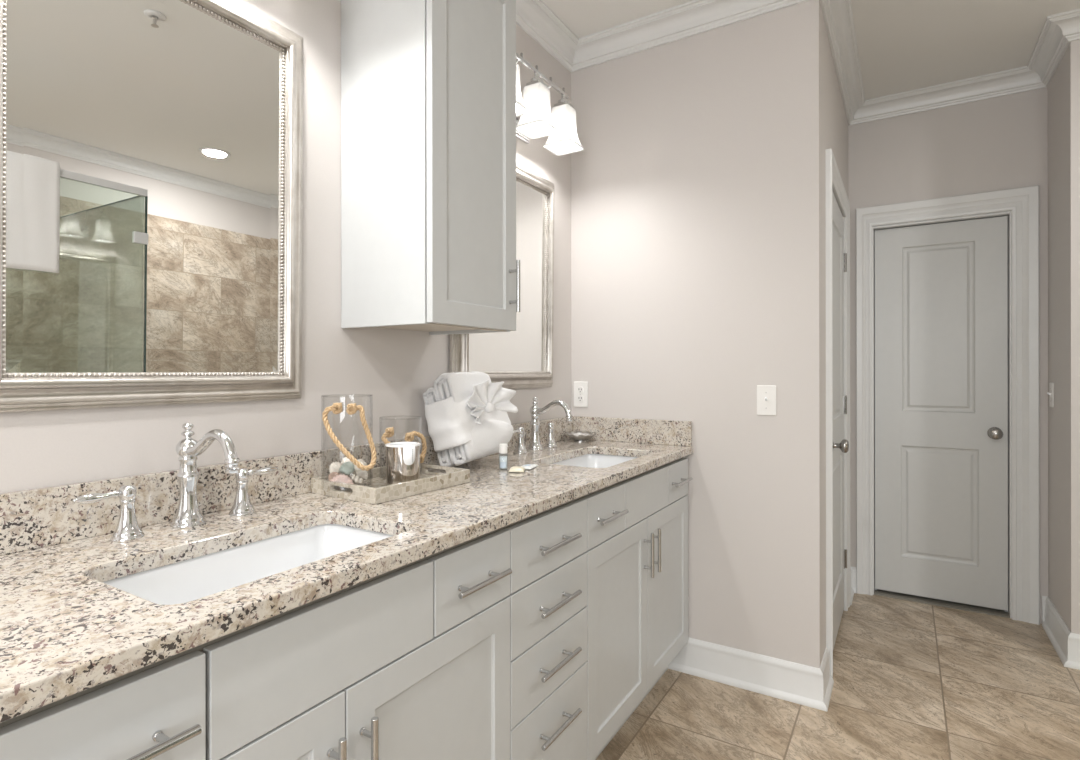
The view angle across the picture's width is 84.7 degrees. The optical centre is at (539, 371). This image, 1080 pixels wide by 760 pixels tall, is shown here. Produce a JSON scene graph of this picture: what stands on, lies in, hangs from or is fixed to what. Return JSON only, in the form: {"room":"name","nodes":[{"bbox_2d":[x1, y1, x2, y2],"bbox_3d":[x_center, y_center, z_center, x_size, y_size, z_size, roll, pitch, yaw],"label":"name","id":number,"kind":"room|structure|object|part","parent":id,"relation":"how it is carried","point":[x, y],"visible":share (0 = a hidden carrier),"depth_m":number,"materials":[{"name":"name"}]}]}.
{"room":"bathroom","nodes":[
{"label":"bathroom","id":0,"kind":"room"},
{"bbox_2d":[0,0,570,492],"bbox_3d":[-1.079,-0.114,0.840,0.100,2.700,4.500,0,0,32],"label":"wall","id":1,"kind":"structure","parent":0,"point":[43,448],"depth_m":1.56,"materials":[{"name":"paint"}]},
{"bbox_2d":[0,0,302,411],"bbox_3d":[-0.757,-0.383,1.209,0.052,0.905,0.643,0,0,32],"label":"framed mirror","id":2,"kind":"object","parent":1,"relation":"attached to","point":[151,151],"visible":1,"depth_m":1.18,"materials":[{"name":"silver metal"}]},
{"bbox_2d":[0,416,573,555],"bbox_3d":[-0.541,0.258,1.595,0.020,0.102,2.649,0,0,32],"label":"backsplash","id":3,"kind":"structure","parent":1,"relation":"attached to","point":[30,519],"depth_m":1.20,"materials":[{"name":"stone"}]},
{"bbox_2d":[341,0,519,334],"bbox_3d":[-0.291,-0.617,1.676,0.364,1.000,0.369,0,0,32],"label":"upper cabinet","id":4,"kind":"object","parent":1,"relation":"attached to","point":[428,87],"visible":1,"depth_m":1.55,"materials":[{"name":"grey paint"}]},
{"bbox_3d":[-0.315,-0.128,1.692,0.305,0.022,0.333,0,0,32],"label":"panel","id":5,"kind":"part","parent":4,"relation":"part of","materials":[{"name":"white wood"}]},
{"bbox_3d":[-0.174,-0.617,1.605,0.019,0.996,0.367,0,0,32],"label":"cabinet door","id":6,"kind":"part","parent":4,"relation":"part of","materials":[{"name":"grey paint"}]},
{"bbox_3d":[-0.073,-0.245,1.717,0.036,0.150,0.012,0,0,32],"label":"handle","id":7,"kind":"part","parent":4,"relation":"part of","materials":[{"name":"metal"}]},
{"bbox_2d":[449,164,554,388],"bbox_3d":[-0.110,-0.368,2.260,0.052,0.873,0.662,0,0,32],"label":"framed mirror","id":8,"kind":"object","parent":1,"relation":"attached to","point":[522,357],"visible":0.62,"depth_m":2.37,"materials":[{"name":"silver metal"}]},
{"bbox_3d":[-0.111,-0.368,2.261,0.007,0.757,0.546,1,0,32],"label":"beaded trim","id":9,"kind":"part","parent":8,"relation":"part of","materials":[{"name":"beige metal"}]},
{"bbox_2d":[516,53,583,155],"bbox_3d":[-0.048,-1.009,2.213,0.214,0.240,0.534,0,0,32],"label":"vanity light","id":10,"kind":"object","parent":1,"relation":"attached to","point":[535,119],"visible":0.64,"depth_m":2.23,"materials":[{"name":"white glass"}]},
{"bbox_3d":[-0.130,-0.965,2.264,0.023,0.090,0.320,0,0,32],"label":"wall plate","id":11,"kind":"part","parent":10,"relation":"part of","materials":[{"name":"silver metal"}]},
{"bbox_3d":[-0.118,-0.969,2.018,0.128,0.160,0.128,0,0,32],"label":"lamp shade","id":12,"kind":"part","parent":10,"relation":"part of","materials":[{"name":"white glass"}]},
{"bbox_2d":[526,73,547,87],"bbox_3d":[-0.012,-1.073,2.191,0.066,0.052,0.066,0,0,32],"label":"socket","id":13,"kind":"object","parent":10,"relation":"attached to","point":[538,78],"depth_m":2.17,"materials":[{"name":"silver metal"}]},
{"bbox_3d":[-0.012,-0.969,2.191,0.128,0.160,0.128,0,0,32],"label":"lamp shade","id":14,"kind":"part","parent":10,"relation":"part of","materials":[{"name":"white glass"}]},
{"bbox_2d":[553,94,573,107],"bbox_3d":[0.095,-1.073,2.364,0.066,0.052,0.066,0,0,32],"label":"socket","id":15,"kind":"object","parent":10,"relation":"attached to","point":[563,102],"depth_m":2.34,"materials":[{"name":"silver metal"}]},
{"bbox_3d":[0.095,-0.969,2.364,0.128,0.160,0.128,0,0,32],"label":"lamp shade","id":16,"kind":"part","parent":10,"relation":"part of","materials":[{"name":"white glass"}]},
{"bbox_2d":[516,0,1079,125],"bbox_3d":[0.839,-1.421,0.447,3.580,0.090,5.842,0,0,32],"label":"trim","id":17,"kind":"structure","parent":1,"relation":"attached to","point":[694,17],"depth_m":2.56,"materials":[{"name":"white paint"}]},
{"bbox_2d":[571,0,822,668],"bbox_3d":[0.570,-0.116,2.526,1.140,2.700,0.100,0,0,32],"label":"wall","id":18,"kind":"structure","parent":0,"point":[696,179],"depth_m":2.37,"materials":[{"name":"paint"}]},
{"bbox_2d":[574,382,587,406],"bbox_3d":[0.185,0.106,2.700,0.071,0.115,0.009,0,0,32],"label":"wall outlet","id":19,"kind":"object","parent":18,"relation":"attached to","point":[580,388],"visible":1,"depth_m":2.69,"materials":[{"name":"white plastic"}]},
{"bbox_2d":[577,386,583,393],"bbox_3d":[0.184,0.086,2.698,0.034,0.034,0.005,0,0,32],"label":"receptacle","id":20,"kind":"object","parent":19,"relation":"attached to","point":[580,389],"depth_m":2.70,"materials":[{"name":"white plastic"}]},
{"bbox_2d":[577,395,583,401],"bbox_3d":[0.184,0.125,2.698,0.034,0.034,0.005,0,0,32],"label":"receptacle","id":21,"kind":"object","parent":19,"relation":"attached to","point":[580,398],"depth_m":2.70,"materials":[{"name":"white plastic"}]},
{"bbox_2d":[573,416,691,445],"bbox_3d":[0.388,0.257,2.567,0.544,0.102,0.020,0,0,32],"label":"backsplash","id":22,"kind":"structure","parent":18,"relation":"attached to","point":[649,431],"depth_m":2.54,"materials":[{"name":"stone"}]},
{"bbox_2d":[668,637,833,711],"bbox_3d":[0.659,1.166,2.517,1.038,0.137,0.233,0,0,32],"label":"baseboard","id":23,"kind":"structure","parent":18,"relation":"attached to","point":[805,685],"depth_m":2.29,"materials":[{"name":"white paint"}]},
{"bbox_2d":[757,385,775,415],"bbox_3d":[0.867,0.112,2.273,0.071,0.115,0.020,0,0,32],"label":"light switch","id":24,"kind":"object","parent":18,"relation":"attached to","point":[766,394],"visible":1,"depth_m":2.28,"materials":[{"name":"white plastic"}]},
{"bbox_2d":[542,0,1079,99],"bbox_3d":[0.838,-1.516,0.447,3.780,0.100,6.042,0,0,32],"label":"ceiling","id":25,"kind":"structure","parent":0,"point":[903,45],"depth_m":2.55,"materials":[{"name":"paint"}]},
{"bbox_2d":[822,14,848,654],"bbox_3d":[1.365,-0.117,2.825,0.100,2.700,1.242,0,0,32],"label":"wall","id":26,"kind":"structure","parent":0,"point":[834,120],"depth_m":2.40,"materials":[{"name":"paint"}]},
{"bbox_2d":[826,149,849,677],"bbox_3d":[1.392,0.174,2.737,0.103,2.118,0.898,0,0,32],"label":"door","id":27,"kind":"structure","parent":26,"relation":"in","point":[837,223],"depth_m":2.73,"materials":[{"name":"paint"}]},
{"bbox_3d":[1.257,0.313,2.485,0.068,0.062,0.062,0,0,32],"label":"knob","id":28,"kind":"part","parent":27,"relation":"part of","materials":[{"name":"grey metal"}]},
{"bbox_2d":[850,566,855,604],"bbox_3d":[1.692,1.164,3.221,0.038,0.137,0.228,0,0,32],"label":"baseboard","id":29,"kind":"structure","parent":26,"relation":"attached to","point":[852,569],"depth_m":3.30,"materials":[{"name":"white paint"}]},
{"bbox_2d":[596,593,1079,759],"bbox_3d":[0.842,1.284,0.447,3.780,0.100,6.042,0,0,32],"label":"floor","id":30,"kind":"structure","parent":0,"point":[913,680],"depth_m":2.19,"materials":[{"name":"tile"}]},
{"bbox_2d":[0,527,511,759],"bbox_3d":[-0.519,0.788,1.071,0.566,0.896,0.926,0,0,32],"label":"base cabinet","id":31,"kind":"object","parent":30,"relation":"on","point":[411,661],"visible":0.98,"depth_m":0.92,"materials":[{"name":"grey paint"}]},
{"bbox_3d":[-0.495,0.431,0.656,0.019,0.146,0.240,0,0,32],"label":"drawer","id":32,"kind":"part","parent":31,"relation":"part of","materials":[{"name":"grey paint"}]},
{"bbox_3d":[-0.466,0.433,0.651,0.036,0.012,0.168,0,0,32],"label":"handle","id":33,"kind":"part","parent":31,"relation":"part of","materials":[{"name":"metal"}]},
{"bbox_3d":[-0.437,0.808,0.750,0.019,0.600,0.460,0,0,32],"label":"cabinet door","id":34,"kind":"part","parent":31,"relation":"part of","materials":[{"name":"grey paint"}]},
{"bbox_3d":[-0.309,0.633,0.905,0.036,0.150,0.012,0,0,32],"label":"handle","id":35,"kind":"part","parent":31,"relation":"part of","materials":[{"name":"metal"}]},
{"bbox_3d":[-0.276,0.633,0.960,0.036,0.150,0.012,0,0,32],"label":"handle","id":36,"kind":"part","parent":31,"relation":"part of","materials":[{"name":"metal"}]},
{"bbox_3d":[-0.195,0.807,1.144,0.019,0.600,0.460,0,0,32],"label":"cabinet door","id":37,"kind":"part","parent":31,"relation":"part of","materials":[{"name":"grey paint"}]},
{"bbox_3d":[-0.140,0.431,1.232,0.019,0.146,0.251,0,0,32],"label":"drawer","id":38,"kind":"part","parent":31,"relation":"part of","materials":[{"name":"grey paint"}]},
{"bbox_3d":[-0.119,0.432,1.215,0.036,0.012,0.168,0,0,32],"label":"handle","id":39,"kind":"part","parent":31,"relation":"part of","materials":[{"name":"metal"}]},
{"bbox_2d":[504,497,587,759],"bbox_3d":[-0.176,0.787,1.627,0.566,0.896,0.379,0,0,32],"label":"drawers","id":40,"kind":"object","parent":30,"relation":"on","point":[548,595],"visible":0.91,"depth_m":1.47,"materials":[{"name":"grey paint"}]},
{"bbox_3d":[0.011,0.732,1.512,0.016,0.786,0.379,0,0,32],"label":"frame","id":41,"kind":"part","parent":40,"relation":"part of","materials":[{"name":"white wood"}]},
{"bbox_3d":[0.026,0.431,1.503,0.019,0.146,0.377,0,0,32],"label":"drawer","id":42,"kind":"part","parent":40,"relation":"part of","materials":[{"name":"grey paint"}]},
{"bbox_3d":[0.026,0.581,1.503,0.019,0.148,0.377,0,0,32],"label":"drawer","id":43,"kind":"part","parent":40,"relation":"part of","materials":[{"name":"grey paint"}]},
{"bbox_3d":[0.027,0.960,1.503,0.019,0.294,0.377,0,0,32],"label":"drawer","id":44,"kind":"part","parent":40,"relation":"part of","materials":[{"name":"grey paint"}]},
{"bbox_3d":[0.026,0.734,1.503,0.019,0.150,0.377,0,0,32],"label":"drawer","id":45,"kind":"part","parent":40,"relation":"part of","materials":[{"name":"grey paint"}]},
{"bbox_3d":[0.046,0.579,1.482,0.036,0.012,0.186,0,0,32],"label":"handle","id":46,"kind":"part","parent":40,"relation":"part of","materials":[{"name":"metal"}]},
{"bbox_3d":[0.046,0.431,1.482,0.036,0.012,0.186,0,0,32],"label":"handle","id":47,"kind":"part","parent":40,"relation":"part of","materials":[{"name":"metal"}]},
{"bbox_3d":[0.046,0.890,1.482,0.036,0.012,0.186,0,0,32],"label":"handle","id":48,"kind":"part","parent":40,"relation":"part of","materials":[{"name":"metal"}]},
{"bbox_3d":[0.046,0.729,1.482,0.036,0.012,0.186,0,0,32],"label":"handle","id":49,"kind":"part","parent":40,"relation":"part of","materials":[{"name":"metal"}]},
{"bbox_2d":[581,457,692,759],"bbox_3d":[0.164,0.787,2.179,0.566,0.896,0.916,0,0,32],"label":"base cabinet","id":50,"kind":"object","parent":30,"relation":"on","point":[637,551],"visible":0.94,"depth_m":1.95,"materials":[{"name":"grey paint"}]},
{"bbox_2d":[0,416,692,722],"bbox_3d":[-0.308,0.273,1.452,0.568,0.132,2.649,0,0,32],"label":"countertop","id":51,"kind":"structure","parent":50,"relation":"on","point":[65,631],"depth_m":1.07,"materials":[{"name":"stone"}]},
{"bbox_2d":[72,423,277,542],"bbox_3d":[-0.650,0.206,1.155,0.198,0.206,0.392,0,0,32],"label":"faucet","id":52,"kind":"object","parent":51,"relation":"on","point":[188,514],"visible":1,"depth_m":1.17,"materials":[{"name":"silver metal"}]},
{"bbox_3d":[-0.780,0.224,1.063,0.028,0.026,0.099,0,0,32],"label":"lever","id":53,"kind":"part","parent":52,"relation":"part of","materials":[{"name":"silver metal"}]},
{"bbox_3d":[-0.761,0.272,1.094,0.053,0.074,0.053,0,0,32],"label":"handle","id":54,"kind":"part","parent":52,"relation":"part of","materials":[{"name":"silver metal"}]},
{"bbox_3d":[-0.633,0.151,1.145,0.158,0.078,0.026,0,0,32],"label":"spout","id":55,"kind":"part","parent":52,"relation":"part of","materials":[{"name":"silver metal"}]},
{"bbox_3d":[-0.645,0.272,1.283,0.053,0.074,0.053,0,0,32],"label":"handle","id":56,"kind":"part","parent":52,"relation":"part of","materials":[{"name":"silver metal"}]},
{"bbox_3d":[-0.626,0.224,1.313,0.028,0.026,0.099,0,0,32],"label":"lever","id":57,"kind":"part","parent":52,"relation":"part of","materials":[{"name":"silver metal"}]},
{"bbox_2d":[103,524,392,651],"bbox_3d":[-0.478,0.410,1.048,0.324,0.142,0.530,0,0,32],"label":"sink","id":58,"kind":"object","parent":51,"relation":"in","point":[189,580],"visible":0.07,"depth_m":1.14,"materials":[{"name":"white ceramic"}]},
{"bbox_2d":[311,463,469,503],"bbox_3d":[-0.388,0.290,1.575,0.244,0.036,0.332,0,0,34],"label":"serving tray","id":59,"kind":"object","parent":51,"relation":"on","point":[379,492],"visible":0.84,"depth_m":1.49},
{"bbox_2d":[321,394,376,491],"bbox_3d":[-0.485,0.179,1.495,0.126,0.238,0.153,0,0,-24],"label":"glass vase","id":60,"kind":"object","parent":59,"relation":"on","point":[336,408],"visible":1,"depth_m":1.45,"materials":[{"name":"glass"}]},
{"bbox_2d":[328,472,338,480],"bbox_3d":[-0.513,0.267,1.476,0.028,0.030,0.017,0,0,-22],"label":"shell","id":61,"kind":"object","parent":60,"relation":"in","point":[333,474],"visible":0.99,"depth_m":1.47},
{"bbox_2d":[329,462,341,472],"bbox_3d":[-0.520,0.246,1.508,0.020,0.029,0.050,0,0,21],"label":"scallop shell","id":62,"kind":"object","parent":60,"relation":"in","point":[334,467],"visible":0.9,"depth_m":1.50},
{"bbox_2d":[330,474,353,486],"bbox_3d":[-0.491,0.272,1.472,0.056,0.032,0.012,0,0,-11],"label":"scallop shell","id":63,"kind":"object","parent":60,"relation":"in","point":[343,478],"visible":0.56,"depth_m":1.47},
{"bbox_2d":[341,457,352,463],"bbox_3d":[-0.495,0.237,1.532,0.038,0.031,0.039,0,0,27],"label":"lump","id":64,"kind":"object","parent":60,"relation":"in","point":[345,459],"visible":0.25,"depth_m":1.52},
{"bbox_3d":[-0.463,0.164,1.444,0.127,0.161,0.040,0,0,-19],"label":"rope handle","id":65,"kind":"part","parent":60,"relation":"part of","materials":[{"name":"fabric"}]},
{"bbox_2d":[349,474,362,483],"bbox_3d":[-0.464,0.272,1.492,0.038,0.024,0.018,0,0,8],"label":"conch shell","id":66,"kind":"object","parent":60,"relation":"in","point":[356,479],"visible":1,"depth_m":1.49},
{"bbox_2d":[339,462,354,474],"bbox_3d":[-0.487,0.245,1.498,0.034,0.029,0.036,0,0,19],"label":"lump","id":67,"kind":"object","parent":66,"relation":"on","point":[347,468],"visible":1,"depth_m":1.49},
{"bbox_2d":[353,459,366,470],"bbox_3d":[-0.459,0.239,1.510,0.035,0.028,0.033,0,0,-18],"label":"lump","id":68,"kind":"object","parent":60,"relation":"in","point":[361,461],"visible":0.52,"depth_m":1.50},
{"bbox_2d":[355,470,367,479],"bbox_3d":[-0.463,0.265,1.535,0.040,0.030,0.019,0,0,10],"label":"scallop shell","id":69,"kind":"object","parent":60,"relation":"in","point":[362,474],"visible":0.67,"depth_m":1.53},
{"bbox_2d":[385,442,420,485],"bbox_3d":[-0.357,0.244,1.548,0.091,0.109,0.090,0,0,32],"label":"cup","id":70,"kind":"object","parent":59,"relation":"on","point":[402,458],"visible":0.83,"depth_m":1.51,"materials":[{"name":"metal"}]},
{"bbox_2d":[379,415,426,479],"bbox_3d":[-0.386,0.214,1.662,0.125,0.169,0.140,0,0,-22],"label":"glass vase","id":71,"kind":"object","parent":59,"relation":"on","point":[409,437],"visible":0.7,"depth_m":1.64,"materials":[{"name":"glass"}]},
{"bbox_3d":[-0.402,0.194,1.602,0.055,0.066,0.020,0,0,2],"label":"rope handle","id":72,"kind":"part","parent":71,"relation":"part of","materials":[{"name":"fabric"}]},
{"bbox_3d":[-0.337,0.206,1.634,0.019,0.085,0.065,0,0,38],"label":"rope handle","id":73,"kind":"part","parent":71,"relation":"part of","materials":[{"name":"fabric"}]},
{"bbox_2d":[423,371,517,466],"bbox_3d":[-0.200,0.152,1.936,0.222,0.303,0.344,0,0,29],"label":"bundle","id":74,"kind":"object","parent":51,"relation":"on","point":[466,415],"visible":0.98,"depth_m":1.84,"materials":[{"name":"white fabric"}]},
{"bbox_2d":[423,387,453,466],"bbox_3d":[-0.289,0.174,1.890,0.055,0.256,0.131,-18,-5,28],"label":"folded towel","id":75,"kind":"object","parent":74,"relation":"attached to","point":[432,397],"depth_m":1.83,"materials":[{"name":"white fabric"}]},
{"bbox_2d":[470,419,512,454],"bbox_3d":[-0.171,0.211,1.949,0.102,0.121,0.295,-18,-5,28],"label":"rolled towel","id":76,"kind":"object","parent":74,"relation":"attached to","point":[486,435],"depth_m":1.88,"materials":[{"name":"white fabric"}]},
{"bbox_2d":[499,443,506,468],"bbox_3d":[-0.115,0.268,1.858,0.028,0.079,0.028,0,0,32],"label":"toiletry bottle","id":77,"kind":"object","parent":51,"relation":"on","point":[502,447],"visible":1,"depth_m":1.85,"materials":[{"name":"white plastic"}]},
{"bbox_2d":[508,466,524,472],"bbox_3d":[-0.071,0.301,1.823,0.048,0.012,0.063,0,0,3],"label":"packet","id":78,"kind":"object","parent":51,"relation":"on","point":[514,468],"visible":1,"depth_m":1.80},
{"bbox_2d":[522,464,537,468],"bbox_3d":[-0.038,0.303,1.885,0.044,0.008,0.080,0,0,17],"label":"packet","id":79,"kind":"object","parent":51,"relation":"on","point":[526,466],"visible":0.87,"depth_m":1.88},
{"bbox_2d":[513,397,572,453],"bbox_3d":[0.031,0.205,2.283,0.206,0.206,0.381,0,0,32],"label":"faucet","id":80,"kind":"object","parent":51,"relation":"on","point":[535,445],"visible":0.98,"depth_m":2.30,"materials":[{"name":"silver metal"}]},
{"bbox_3d":[-0.092,0.223,2.194,0.028,0.026,0.099,0,0,32],"label":"lever","id":81,"kind":"part","parent":80,"relation":"part of","materials":[{"name":"silver metal"}]},
{"bbox_3d":[-0.073,0.271,2.224,0.053,0.074,0.053,0,0,32],"label":"handle","id":82,"kind":"part","parent":80,"relation":"part of","materials":[{"name":"silver metal"}]},
{"bbox_3d":[0.043,0.271,2.413,0.053,0.074,0.053,0,0,32],"label":"handle","id":83,"kind":"part","parent":80,"relation":"part of","materials":[{"name":"silver metal"}]},
{"bbox_3d":[0.041,0.223,2.448,0.028,0.026,0.098,0,0,-4],"label":"lever","id":84,"kind":"part","parent":80,"relation":"part of","materials":[{"name":"silver metal"}]},
{"bbox_3d":[0.055,0.150,2.275,0.158,0.078,0.026,0,0,32],"label":"spout","id":85,"kind":"part","parent":80,"relation":"part of","materials":[{"name":"silver metal"}]},
{"bbox_2d":[565,431,595,441],"bbox_3d":[0.177,0.288,2.595,0.141,0.038,0.133,0,0,0],"label":"shell dish","id":86,"kind":"object","parent":51,"relation":"on","point":[579,436],"visible":1,"depth_m":2.57,"materials":[{"name":"silver metal"}]},
{"bbox_2d":[552,454,637,467],"bbox_3d":[0.204,0.410,2.150,0.329,0.142,0.532,0,0,32],"label":"sink","id":87,"kind":"object","parent":51,"relation":"in","point":[589,460],"visible":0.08,"depth_m":2.38,"materials":[{"name":"white ceramic"}]},
{"bbox_3d":[0.194,0.430,1.776,0.019,0.146,0.258,0,0,32],"label":"drawer","id":88,"kind":"part","parent":50,"relation":"part of","materials":[{"name":"grey paint"}]},
{"bbox_3d":[0.210,0.430,1.750,0.036,0.012,0.176,0,0,32],"label":"handle","id":89,"kind":"part","parent":50,"relation":"part of","materials":[{"name":"metal"}]},
{"bbox_3d":[0.245,0.807,1.858,0.019,0.600,0.451,0,0,32],"label":"cabinet door","id":90,"kind":"part","parent":50,"relation":"part of","materials":[{"name":"grey paint"}]},
{"bbox_3d":[0.347,0.732,2.058,0.016,0.786,0.901,0,0,32],"label":"frame","id":91,"kind":"part","parent":50,"relation":"part of","materials":[{"name":"white wood"}]},
{"bbox_3d":[0.370,0.623,2.009,0.036,0.150,0.012,0,0,32],"label":"handle","id":92,"kind":"part","parent":50,"relation":"part of","materials":[{"name":"metal"}]},
{"bbox_3d":[0.405,0.623,2.064,0.036,0.150,0.012,0,0,32],"label":"handle","id":93,"kind":"part","parent":50,"relation":"part of","materials":[{"name":"metal"}]},
{"bbox_3d":[0.482,0.807,2.243,0.019,0.600,0.446,0,0,32],"label":"cabinet door","id":94,"kind":"part","parent":50,"relation":"part of","materials":[{"name":"grey paint"}]},
{"bbox_3d":[0.536,0.430,2.331,0.019,0.146,0.238,0,0,32],"label":"drawer","id":95,"kind":"part","parent":50,"relation":"part of","materials":[{"name":"grey paint"}]},
{"bbox_3d":[0.548,0.429,2.297,0.036,0.012,0.176,0,0,32],"label":"handle","id":96,"kind":"part","parent":50,"relation":"part of","materials":[{"name":"metal"}]},
{"bbox_2d":[848,87,1047,623],"bbox_3d":[2.126,-0.118,3.145,1.060,2.700,0.100,0,0,32],"label":"wall","id":97,"kind":"structure","parent":0,"point":[996,143],"depth_m":3.06,"materials":[{"name":"paint"}]},
{"bbox_2d":[856,185,1039,624],"bbox_3d":[2.124,0.165,3.138,0.787,2.135,0.153,0,0,32],"label":"door","id":98,"kind":"structure","parent":97,"relation":"in","point":[948,463],"depth_m":3.11,"materials":[{"name":"paint"}]},
{"bbox_3d":[2.294,0.315,2.984,0.062,0.062,0.068,0,0,32],"label":"knob","id":99,"kind":"part","parent":98,"relation":"part of","materials":[{"name":"grey metal"}]},
{"bbox_2d":[1048,40,1079,633],"bbox_3d":[2.386,-0.118,2.651,0.100,2.700,0.468,0,0,32],"label":"wall","id":100,"kind":"structure","parent":0,"point":[1064,86],"depth_m":2.59,"materials":[{"name":"paint"}]},
{"bbox_2d":[1047,383,1053,406],"bbox_3d":[2.404,0.112,2.795,0.020,0.115,0.071,0,0,32],"label":"light switch","id":101,"kind":"object","parent":100,"relation":"attached to","point":[1051,385],"visible":1,"depth_m":2.78,"materials":[{"name":"white plastic"}]},
{"bbox_2d":[1042,596,1079,669],"bbox_3d":[2.377,1.163,2.642,0.148,0.137,0.496,0,0,32],"label":"baseboard","id":102,"kind":"structure","parent":100,"relation":"attached to","point":[1066,644],"depth_m":2.58,"materials":[{"name":"white paint"}]}
]}

